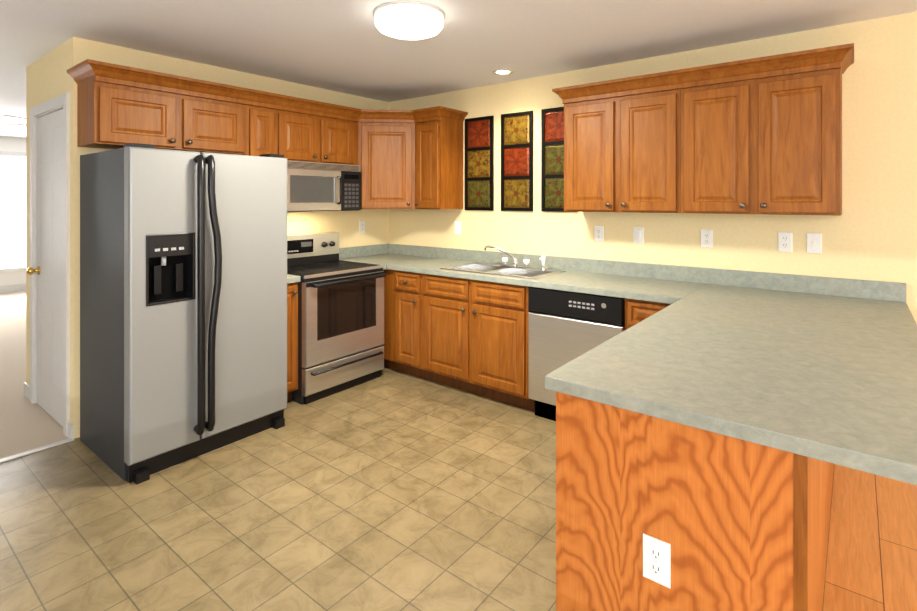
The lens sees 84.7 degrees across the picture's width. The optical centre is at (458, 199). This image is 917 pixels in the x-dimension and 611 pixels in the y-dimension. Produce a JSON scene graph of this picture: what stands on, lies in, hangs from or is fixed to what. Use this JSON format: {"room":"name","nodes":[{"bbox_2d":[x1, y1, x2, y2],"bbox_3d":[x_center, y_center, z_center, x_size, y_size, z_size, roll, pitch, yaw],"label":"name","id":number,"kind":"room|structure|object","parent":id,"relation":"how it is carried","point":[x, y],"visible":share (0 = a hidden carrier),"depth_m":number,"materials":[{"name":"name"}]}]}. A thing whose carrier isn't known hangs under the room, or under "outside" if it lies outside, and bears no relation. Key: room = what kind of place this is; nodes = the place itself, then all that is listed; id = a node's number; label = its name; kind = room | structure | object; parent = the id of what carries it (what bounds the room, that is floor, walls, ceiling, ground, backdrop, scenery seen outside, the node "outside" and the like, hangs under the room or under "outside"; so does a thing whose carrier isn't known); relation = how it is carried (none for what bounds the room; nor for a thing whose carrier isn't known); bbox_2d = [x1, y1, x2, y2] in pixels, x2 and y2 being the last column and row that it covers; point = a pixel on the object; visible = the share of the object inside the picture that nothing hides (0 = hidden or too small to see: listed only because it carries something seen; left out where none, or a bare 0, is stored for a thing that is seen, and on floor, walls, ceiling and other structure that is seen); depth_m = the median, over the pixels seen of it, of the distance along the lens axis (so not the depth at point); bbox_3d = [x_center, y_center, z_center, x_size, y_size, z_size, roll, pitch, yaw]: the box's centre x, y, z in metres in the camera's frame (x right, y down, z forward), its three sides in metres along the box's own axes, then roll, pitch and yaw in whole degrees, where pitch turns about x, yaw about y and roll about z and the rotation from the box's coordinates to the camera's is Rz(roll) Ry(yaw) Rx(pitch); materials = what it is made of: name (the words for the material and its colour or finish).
{"room":"kitchen","nodes":[
{"label":"kitchen","id":0,"kind":"room"},
{"bbox_2d":[0,136,25,285],"bbox_3d":[-7.781,0.230,7.059,0.120,2.440,12.300,0,0,38],"label":"wall","id":1,"kind":"structure","parent":0,"point":[13,144],"depth_m":7.91,"materials":[{"name":"white paint"}]},
{"bbox_2d":[0,151,25,273],"bbox_3d":[-7.284,0.190,7.558,0.040,1.900,2.640,0,0,38],"label":"window","id":2,"kind":"structure","parent":1,"relation":"in","point":[18,269],"depth_m":7.90,"materials":[{"name":"white"}]},
{"bbox_2d":[0,156,25,268],"bbox_3d":[-7.291,0.190,7.564,0.018,1.754,2.494,0,0,38],"label":"window curtain","id":3,"kind":"object","parent":2,"relation":"attached to","point":[12,211],"depth_m":7.91,"materials":[{"name":"white fabric"}]},
{"bbox_2d":[0,283,25,293],"bbox_3d":[-7.760,1.390,6.978,0.012,0.120,12.200,0,0,38],"label":"baseboard","id":4,"kind":"structure","parent":1,"relation":"attached to","point":[12,288],"depth_m":7.92,"materials":[{"name":"white wood"}]},
{"bbox_2d":[26,66,28,383],"bbox_3d":[-2.857,0.230,4.112,0.120,2.440,1.020,0,0,38],"label":"wall","id":5,"kind":"structure","parent":0,"point":[27,68],"depth_m":3.73,"materials":[{"name":"beige paint"}]},
{"bbox_2d":[24,382,29,395],"bbox_3d":[-2.919,1.405,4.140,0.012,0.090,1.012,0,0,38],"label":"baseboard","id":6,"kind":"structure","parent":5,"relation":"attached to","point":[26,386],"depth_m":3.70,"materials":[{"name":"white wood"}]},
{"bbox_2d":[0,291,68,458],"bbox_3d":[-5.223,1.480,5.038,7.000,0.060,12.300,0,0,38],"label":"floor carpet","id":7,"kind":"object","parent":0,"point":[26,424],"depth_m":3.66,"materials":[{"name":"beige carpet"}]},
{"bbox_2d":[29,41,66,384],"bbox_3d":[-2.740,0.230,3.446,0.890,2.440,0.120,0,0,38],"label":"wall","id":8,"kind":"structure","parent":0,"point":[46,77],"depth_m":3.43,"materials":[{"name":"beige paint"}]},
{"bbox_2d":[27,109,62,426],"bbox_3d":[-2.736,0.432,3.353,0.722,2.028,0.102,0,0,38],"label":"pantry door","id":9,"kind":"structure","parent":8,"relation":"in","point":[49,270],"depth_m":3.37,"materials":[{"name":"white wood"}]},
{"bbox_2d":[30,92,69,436],"bbox_3d":[-2.702,0.395,3.405,0.870,2.110,0.136,0,0,38],"label":"door frame","id":10,"kind":"structure","parent":8,"relation":"attached to","point":[59,102],"depth_m":3.16,"materials":[{"name":"white wood"}]},
{"bbox_2d":[67,37,388,438],"bbox_3d":[-1.532,0.230,4.161,0.120,2.440,2.740,0,0,38],"label":"wall","id":11,"kind":"structure","parent":0,"point":[345,224],"depth_m":3.54,"materials":[{"name":"beige paint"}]},
{"bbox_2d":[75,60,250,154],"bbox_3d":[-1.909,-0.540,3.318,0.328,0.480,0.910,0,0,38],"label":"upper cabinet","id":12,"kind":"object","parent":11,"relation":"attached to","point":[110,115],"depth_m":3.12,"materials":[{"name":"brown wood"}]},
{"bbox_2d":[251,89,278,155],"bbox_3d":[-1.556,-0.540,3.765,0.328,0.480,0.229,0,0,38],"label":"upper cabinet","id":13,"kind":"object","parent":11,"relation":"attached to","point":[264,121],"depth_m":3.67,"materials":[{"name":"brown wood"}]},
{"bbox_2d":[279,95,354,164],"bbox_3d":[-1.237,-0.540,4.169,0.328,0.480,0.801,0,0,38],"label":"upper cabinet","id":14,"kind":"object","parent":11,"relation":"attached to","point":[305,136],"depth_m":4.02,"materials":[{"name":"brown wood"}]},
{"bbox_2d":[287,160,360,211],"bbox_3d":[-1.203,-0.102,4.118,0.445,0.389,0.754,0,0,38],"label":"microwave","id":15,"kind":"object","parent":14,"relation":"attached to","point":[314,186],"visible":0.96,"depth_m":3.99,"materials":[{"name":"silver metal"}]},
{"bbox_2d":[359,221,364,232],"bbox_3d":[-0.923,0.260,4.827,0.008,0.116,0.072,0,0,38],"label":"outlet plates","id":16,"kind":"object","parent":11,"relation":"attached to","point":[361,226],"visible":1,"depth_m":4.82,"materials":[{"name":"white plastic"}]},
{"bbox_2d":[0,367,834,610],"bbox_3d":[-2.075,1.480,0.448,3.630,0.060,9.000,0,0,38],"label":"floor","id":17,"kind":"structure","parent":0,"point":[389,489],"depth_m":2.30,"materials":[{"name":"tile"}]},
{"bbox_2d":[0,438,73,462],"bbox_3d":[-4.311,1.447,0.545,0.040,0.006,6.380,0,0,38],"label":"threshold","id":18,"kind":"object","parent":17,"relation":"on","point":[34,450],"depth_m":2.90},
{"bbox_2d":[80,143,286,483],"bbox_3d":[-1.669,0.579,3.127,0.867,1.742,0.907,0,0,38],"label":"fridge","id":19,"kind":"object","parent":17,"relation":"on","point":[183,306],"visible":1,"depth_m":2.79,"materials":[{"name":"silver metal"}]},
{"bbox_2d":[287,282,297,402],"bbox_3d":[-1.430,1.015,3.667,0.648,0.870,0.230,0,0,38],"label":"base cabinet","id":20,"kind":"object","parent":17,"relation":"on","point":[292,336],"visible":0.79,"depth_m":3.53,"materials":[{"name":"brown wood"}]},
{"bbox_2d":[287,274,300,283],"bbox_3d":[-1.437,0.509,3.671,0.633,0.139,0.228,0,0,38],"label":"countertop","id":21,"kind":"structure","parent":20,"relation":"on","point":[290,278],"depth_m":3.53,"materials":[{"name":"stone"}]},
{"bbox_2d":[287,232,385,404],"bbox_3d":[-1.074,0.870,4.016,0.739,1.160,0.754,0,0,38],"label":"stove","id":22,"kind":"object","parent":17,"relation":"on","point":[340,325],"visible":0.67,"depth_m":3.83,"materials":[{"name":"silver metal"}]},
{"bbox_2d":[383,269,394,369],"bbox_3d":[-0.619,1.015,4.636,0.718,0.870,0.618,0,0,38],"label":"base cabinet","id":23,"kind":"object","parent":17,"relation":"on","point":[389,280],"depth_m":4.24,"materials":[{"name":"brown wood"}]},
{"bbox_2d":[339,247,386,269],"bbox_3d":[-0.870,0.509,4.366,0.660,0.139,0.037,0,0,38],"label":"countertop","id":24,"kind":"structure","parent":23,"relation":"on","point":[353,254],"depth_m":4.66,"materials":[{"name":"stone"}]},
{"bbox_2d":[356,243,915,322],"bbox_3d":[0.628,0.536,3.626,3.928,0.337,0.658,0,0,38],"label":"countertop","id":25,"kind":"structure","parent":23,"relation":"on","point":[620,279],"depth_m":3.22,"materials":[{"name":"stone"}]},
{"bbox_2d":[440,262,565,278],"bbox_3d":[0.333,0.619,3.860,0.850,0.173,0.470,0,0,38],"label":"sink","id":26,"kind":"object","parent":25,"relation":"in","point":[505,270],"depth_m":3.88,"materials":[{"name":"silver metal"}]},
{"bbox_2d":[484,245,545,269],"bbox_3d":[0.443,0.450,3.967,0.524,0.164,0.113,0,0,38],"label":"faucet","id":27,"kind":"object","parent":25,"relation":"on","point":[515,266],"depth_m":3.99,"materials":[{"name":"silver metal"}]},
{"bbox_2d":[395,270,470,377],"bbox_3d":[-0.220,1.015,4.321,0.300,0.870,0.618,0,0,38],"label":"base cabinet","id":28,"kind":"object","parent":17,"relation":"on","point":[410,287],"depth_m":4.06,"materials":[{"name":"brown wood"}]},
{"bbox_2d":[423,281,534,410],"bbox_3d":[0.277,1.100,3.929,0.965,0.700,0.618,0,0,38],"label":"base cabinet","id":29,"kind":"object","parent":17,"relation":"on","point":[469,335],"depth_m":3.64,"materials":[{"name":"brown wood"}]},
{"bbox_2d":[528,287,624,420],"bbox_3d":[0.908,1.017,3.420,0.643,0.866,0.618,0,0,38],"label":"dishwasher","id":30,"kind":"object","parent":17,"relation":"on","point":[565,327],"visible":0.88,"depth_m":3.24,"materials":[{"name":"silver metal"}]},
{"bbox_2d":[625,298,670,329],"bbox_3d":[1.309,1.015,3.113,0.357,0.870,0.618,0,0,38],"label":"base cabinet","id":31,"kind":"object","parent":17,"relation":"on","point":[636,311],"depth_m":2.93,"materials":[{"name":"brown wood"}]},
{"bbox_2d":[556,391,827,610],"bbox_3d":[0.722,1.015,1.582,0.654,0.870,0.592,0,0,38],"label":"base cabinet","id":32,"kind":"object","parent":17,"relation":"on","point":[655,514],"depth_m":1.34,"materials":[{"name":"brown wood"}]},
{"bbox_2d":[828,462,831,510],"bbox_3d":[1.667,1.015,2.798,0.630,0.870,0.668,0,0,38],"label":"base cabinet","id":33,"kind":"object","parent":17,"relation":"on","point":[829,464],"depth_m":2.26,"materials":[{"name":"brown wood"}]},
{"bbox_2d":[545,295,916,484],"bbox_3d":[1.112,0.560,1.849,0.963,0.040,1.530,0,0,38],"label":"countertop","id":34,"kind":"structure","parent":33,"relation":"on","point":[821,368],"depth_m":1.53,"materials":[{"name":"stone"}]},
{"bbox_2d":[0,0,916,137],"bbox_3d":[-2.084,-1.040,2.558,15.000,0.100,12.300,0,0,38],"label":"ceiling","id":35,"kind":"structure","parent":0,"point":[346,46],"depth_m":3.01,"materials":[{"name":"paint"}]},
{"bbox_2d":[0,115,25,126],"bbox_3d":[-4.045,-0.840,5.286,1.280,0.300,1.273,0,0,38],"label":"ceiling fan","id":36,"kind":"object","parent":35,"relation":"hanging from","point":[17,118],"depth_m":4.81,"materials":[{"name":"white"}]},
{"bbox_2d":[373,1,444,39],"bbox_3d":[-0.262,-0.937,2.686,0.380,0.105,0.380,0,0,38],"label":"dome ceiling light","id":37,"kind":"object","parent":35,"relation":"attached to","point":[410,20],"visible":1,"depth_m":2.57,"materials":[{"name":"white glass"}]},
{"bbox_2d":[492,69,513,74],"bbox_3d":[0.344,-0.988,3.889,0.164,0.004,0.164,0,0,38],"label":"recessed light","id":38,"kind":"object","parent":35,"relation":"in","point":[502,72],"visible":1,"depth_m":3.89,"materials":[{"name":"white glass"}]},
{"bbox_2d":[389,12,916,323],"bbox_3d":[2.419,0.230,2.709,8.120,2.440,0.120,0,0,38],"label":"wall","id":39,"kind":"structure","parent":0,"point":[870,233],"depth_m":3.08,"materials":[{"name":"beige paint"}]},
{"bbox_2d":[355,108,414,208],"bbox_3d":[-0.547,-0.350,4.528,0.350,0.860,0.698,0,0,38],"label":"upper cabinet","id":40,"kind":"object","parent":39,"relation":"attached to","point":[408,159],"depth_m":4.40,"materials":[{"name":"brown wood"}]},
{"bbox_2d":[415,107,466,208],"bbox_3d":[-0.177,-0.350,4.472,0.299,0.860,0.328,0,0,38],"label":"upper cabinet","id":41,"kind":"object","parent":39,"relation":"attached to","point":[438,130],"depth_m":4.35,"materials":[{"name":"brown wood"}]},
{"bbox_2d":[455,221,460,233],"bbox_3d":[-0.006,0.250,4.543,0.072,0.116,0.008,0,0,38],"label":"electrical outlet plate","id":42,"kind":"object","parent":39,"relation":"attached to","point":[457,223],"depth_m":4.54,"materials":[{"name":"white plastic"}]},
{"bbox_2d":[465,116,493,210],"bbox_3d":[0.178,-0.315,4.389,0.300,0.810,0.018,0,0,38],"label":"framed artwork","id":43,"kind":"object","parent":39,"relation":"attached to","point":[479,163],"visible":0.96,"depth_m":4.38,"materials":[{"name":"metal"}]},
{"bbox_2d":[501,111,532,210],"bbox_3d":[0.480,-0.315,4.150,0.300,0.810,0.018,0,0,38],"label":"framed artwork","id":44,"kind":"object","parent":39,"relation":"attached to","point":[517,161],"visible":1,"depth_m":4.14,"materials":[{"name":"metal"}]},
{"bbox_2d":[541,107,572,211],"bbox_3d":[0.782,-0.315,3.912,0.300,0.810,0.018,0,0,38],"label":"framed artwork","id":45,"kind":"object","parent":39,"relation":"attached to","point":[552,159],"visible":0.62,"depth_m":3.94,"materials":[{"name":"metal"}]},
{"bbox_2d":[594,226,603,241],"bbox_3d":[1.037,0.250,3.719,0.072,0.116,0.008,0,0,38],"label":"electrical outlet plate","id":46,"kind":"object","parent":39,"relation":"attached to","point":[598,230],"depth_m":3.71,"materials":[{"name":"white plastic"}]},
{"bbox_2d":[560,71,679,212],"bbox_3d":[1.141,-0.350,3.431,0.780,0.860,0.328,0,0,38],"label":"upper cabinet","id":47,"kind":"object","parent":39,"relation":"attached to","point":[622,152],"depth_m":3.27,"materials":[{"name":"brown wood"}]},
{"bbox_2d":[633,227,643,243],"bbox_3d":[1.264,0.250,3.538,0.072,0.116,0.011,0,0,38],"label":"electrical outlet plate","id":48,"kind":"object","parent":39,"relation":"attached to","point":[638,232],"depth_m":3.53,"materials":[{"name":"white plastic"}]},
{"bbox_2d":[701,229,712,247],"bbox_3d":[1.610,0.250,3.266,0.072,0.116,0.008,0,0,38],"label":"electrical outlet plate","id":49,"kind":"object","parent":39,"relation":"attached to","point":[706,235],"depth_m":3.26,"materials":[{"name":"white plastic"}]},
{"bbox_2d":[680,45,843,215],"bbox_3d":[1.753,-0.350,2.947,0.780,0.860,0.328,0,0,38],"label":"upper cabinet","id":50,"kind":"object","parent":39,"relation":"attached to","point":[765,140],"depth_m":2.78,"materials":[{"name":"brown wood"}]},
{"bbox_2d":[778,232,791,251],"bbox_3d":[1.948,0.250,3.000,0.072,0.116,0.008,0,0,38],"label":"electrical outlet plate","id":51,"kind":"object","parent":39,"relation":"attached to","point":[784,238],"depth_m":3.00,"materials":[{"name":"white plastic"}]},
{"bbox_2d":[806,233,821,253],"bbox_3d":[2.055,0.250,2.910,0.072,0.116,0.016,0,0,38],"label":"electrical outlet plate","id":52,"kind":"object","parent":39,"relation":"attached to","point":[813,242],"depth_m":2.91,"materials":[{"name":"white plastic"}]},
{"bbox_2d":[823,464,916,610],"bbox_3d":[1.064,1.481,-2.031,4.370,0.060,9.000,0,0,38],"label":"floor","id":53,"kind":"structure","parent":0,"point":[872,556],"depth_m":2.12,"materials":[{"name":"brown wood"}]}
]}

